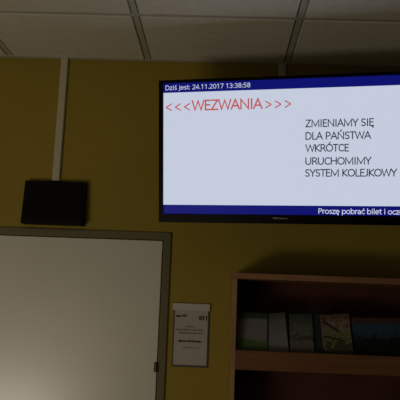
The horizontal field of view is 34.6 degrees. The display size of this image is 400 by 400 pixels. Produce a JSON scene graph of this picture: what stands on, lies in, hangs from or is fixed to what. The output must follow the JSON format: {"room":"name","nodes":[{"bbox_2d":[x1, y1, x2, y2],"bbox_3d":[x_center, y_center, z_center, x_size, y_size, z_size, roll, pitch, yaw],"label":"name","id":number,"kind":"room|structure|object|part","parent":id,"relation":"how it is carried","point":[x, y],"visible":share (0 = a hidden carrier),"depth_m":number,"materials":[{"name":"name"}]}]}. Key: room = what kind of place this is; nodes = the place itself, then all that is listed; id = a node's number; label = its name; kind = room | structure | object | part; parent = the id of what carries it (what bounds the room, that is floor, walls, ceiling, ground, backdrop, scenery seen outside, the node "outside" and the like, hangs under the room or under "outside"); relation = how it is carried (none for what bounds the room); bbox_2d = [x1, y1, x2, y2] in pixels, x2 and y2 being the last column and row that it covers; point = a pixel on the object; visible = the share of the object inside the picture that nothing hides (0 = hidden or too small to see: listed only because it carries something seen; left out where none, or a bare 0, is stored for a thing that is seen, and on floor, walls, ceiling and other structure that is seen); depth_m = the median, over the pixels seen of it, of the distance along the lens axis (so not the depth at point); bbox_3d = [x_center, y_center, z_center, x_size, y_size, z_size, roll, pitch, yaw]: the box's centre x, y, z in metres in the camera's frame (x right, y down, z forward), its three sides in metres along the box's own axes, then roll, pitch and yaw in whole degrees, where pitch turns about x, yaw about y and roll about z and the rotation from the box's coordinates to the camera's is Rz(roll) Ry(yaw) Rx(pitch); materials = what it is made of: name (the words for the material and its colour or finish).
{"room":"public hall","nodes":[
{"label":"public hall","id":0,"kind":"room"},
{"bbox_2d":[0,52,399,399],"bbox_3d":[0.063,0.690,2.635,8.000,2.982,0.120,2,-9,2],"label":"wall","id":1,"kind":"structure","parent":0,"point":[111,135],"depth_m":2.71,"materials":[{"name":"yellow paint"}]},
{"bbox_2d":[20,180,87,225],"bbox_3d":[-0.607,0.012,2.677,0.258,0.184,0.051,2,-9,2],"label":"display box","id":2,"kind":"object","parent":1,"relation":"attached to","point":[59,203],"visible":1,"depth_m":2.66,"materials":[{"name":"black plastic"}]},
{"bbox_2d":[52,58,68,180],"bbox_3d":[-0.598,-0.348,2.752,0.032,0.543,0.016,2,-9,2],"label":"cable trunking","id":3,"kind":"object","parent":1,"relation":"attached to","point":[57,160],"visible":0.9,"depth_m":2.75,"materials":[{"name":"beige plastic"}]},
{"bbox_2d":[0,227,171,399],"bbox_3d":[-0.637,1.128,2.542,0.966,2.037,0.160,2,-9,2],"label":"door","id":4,"kind":"structure","parent":1,"relation":"in","point":[84,313],"depth_m":2.62,"materials":[{"name":"white paint"}]},
{"bbox_2d":[171,303,209,367],"bbox_3d":[-0.039,0.545,2.594,0.152,0.252,0.012,2,-9,2],"label":"door sign","id":5,"kind":"object","parent":1,"relation":"attached to","point":[190,342],"visible":1,"depth_m":2.59,"materials":[{"name":"white paper"}]},
{"bbox_2d":[0,0,399,62],"bbox_3d":[0.307,-1.033,0.234,8.421,0.068,5.356,2,-9,2],"label":"grid","id":6,"kind":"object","parent":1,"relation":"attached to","point":[300,17],"depth_m":2.35,"materials":[{"name":"beige metal"}]},
{"bbox_2d":[0,55,399,67],"bbox_3d":[0.110,-0.609,2.774,8.000,0.031,0.020,2,-9,2],"label":"trim","id":7,"kind":"structure","parent":1,"relation":"attached to","point":[7,56],"depth_m":2.77,"materials":[{"name":"beige"}]},
{"bbox_2d":[278,63,285,75],"bbox_3d":[0.348,-0.422,2.739,0.032,0.331,0.016,2,-9,2],"label":"cable trunking","id":8,"kind":"object","parent":1,"relation":"attached to","point":[282,66],"visible":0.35,"depth_m":2.75,"materials":[{"name":"beige plastic"}]},
{"bbox_3d":[0.311,-0.156,2.547,0.224,0.263,0.312,2,-9,2],"label":"wall bracket","id":9,"kind":"object","parent":1,"relation":"attached to","visible":0},
{"bbox_2d":[159,71,399,224],"bbox_3d":[0.298,-0.181,2.393,0.923,0.543,0.165,0,-9,13],"label":"television","id":10,"kind":"object","parent":9,"relation":"attached to","point":[317,148],"visible":1,"depth_m":2.36,"materials":[{"name":"black"}]},
{"bbox_2d":[0,0,399,65],"bbox_3d":[0.304,-1.013,0.183,8.370,0.016,5.217,2,-9,2],"label":"ceiling","id":11,"kind":"structure","parent":0,"point":[39,35],"depth_m":2.46,"materials":[{"name":"tile"}]},
{"bbox_3d":[-0.073,1.741,-0.498,8.000,0.100,5.972,2,-9,2],"label":"floor","id":12,"kind":"structure","parent":0,"visible":0},
{"bbox_2d":[228,273,399,399],"bbox_3d":[0.513,1.225,2.346,0.847,1.869,0.250,2,-9,2],"label":"bookcase","id":13,"kind":"object","parent":12,"relation":"on","point":[253,375],"visible":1,"depth_m":2.54,"materials":[{"name":"brown wood"}]},
{"bbox_3d":[0.099,1.222,2.359,0.018,1.847,0.248,2,-9,2],"label":"panel","id":14,"kind":"part","parent":13,"relation":"part of","materials":[{"name":"brown wood"}]},
{"bbox_2d":[236,312,266,350],"bbox_3d":[0.193,0.513,2.387,0.113,0.188,0.033,2,-9,2],"label":"leaflet","id":15,"kind":"object","parent":13,"relation":"on","point":[251,327],"visible":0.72,"depth_m":2.40,"materials":[{"name":"white paper"}]},
{"bbox_2d":[267,312,288,351],"bbox_3d":[0.281,0.515,2.394,0.108,0.193,0.033,2,-9,2],"label":"leaflet","id":16,"kind":"object","parent":13,"relation":"on","point":[277,340],"visible":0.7,"depth_m":2.40,"materials":[{"name":"white paper"}]},
{"bbox_2d":[289,314,313,352],"bbox_3d":[0.377,0.517,2.380,0.095,0.192,0.031,2,-9,2],"label":"leaflet","id":17,"kind":"object","parent":13,"relation":"on","point":[300,325],"visible":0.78,"depth_m":2.39,"materials":[{"name":"paper"}]},
{"bbox_3d":[0.548,0.314,2.493,0.847,0.022,0.250,2,-9,2],"label":"panel","id":18,"kind":"part","parent":13,"relation":"part of","materials":[{"name":"brown wood"}]},
{"bbox_2d":[312,314,323,352],"bbox_3d":[0.440,0.521,2.390,0.063,0.193,0.032,2,-9,2],"label":"leaflet","id":19,"kind":"object","parent":13,"relation":"on","point":[317,333],"visible":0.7,"depth_m":2.40,"materials":[{"name":"black paper"}]},
{"bbox_2d":[320,313,353,354],"bbox_3d":[0.508,0.519,2.377,0.125,0.198,0.031,2,-9,2],"label":"leaflet","id":20,"kind":"object","parent":13,"relation":"on","point":[335,328],"visible":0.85,"depth_m":2.39,"materials":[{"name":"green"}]},
{"bbox_2d":[351,318,399,355],"bbox_3d":[0.662,0.530,2.380,0.198,0.188,0.030,2,-9,2],"label":"leaflet","id":21,"kind":"object","parent":13,"relation":"on","point":[370,336],"visible":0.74,"depth_m":2.39,"materials":[{"name":"blue paper"}]}
]}

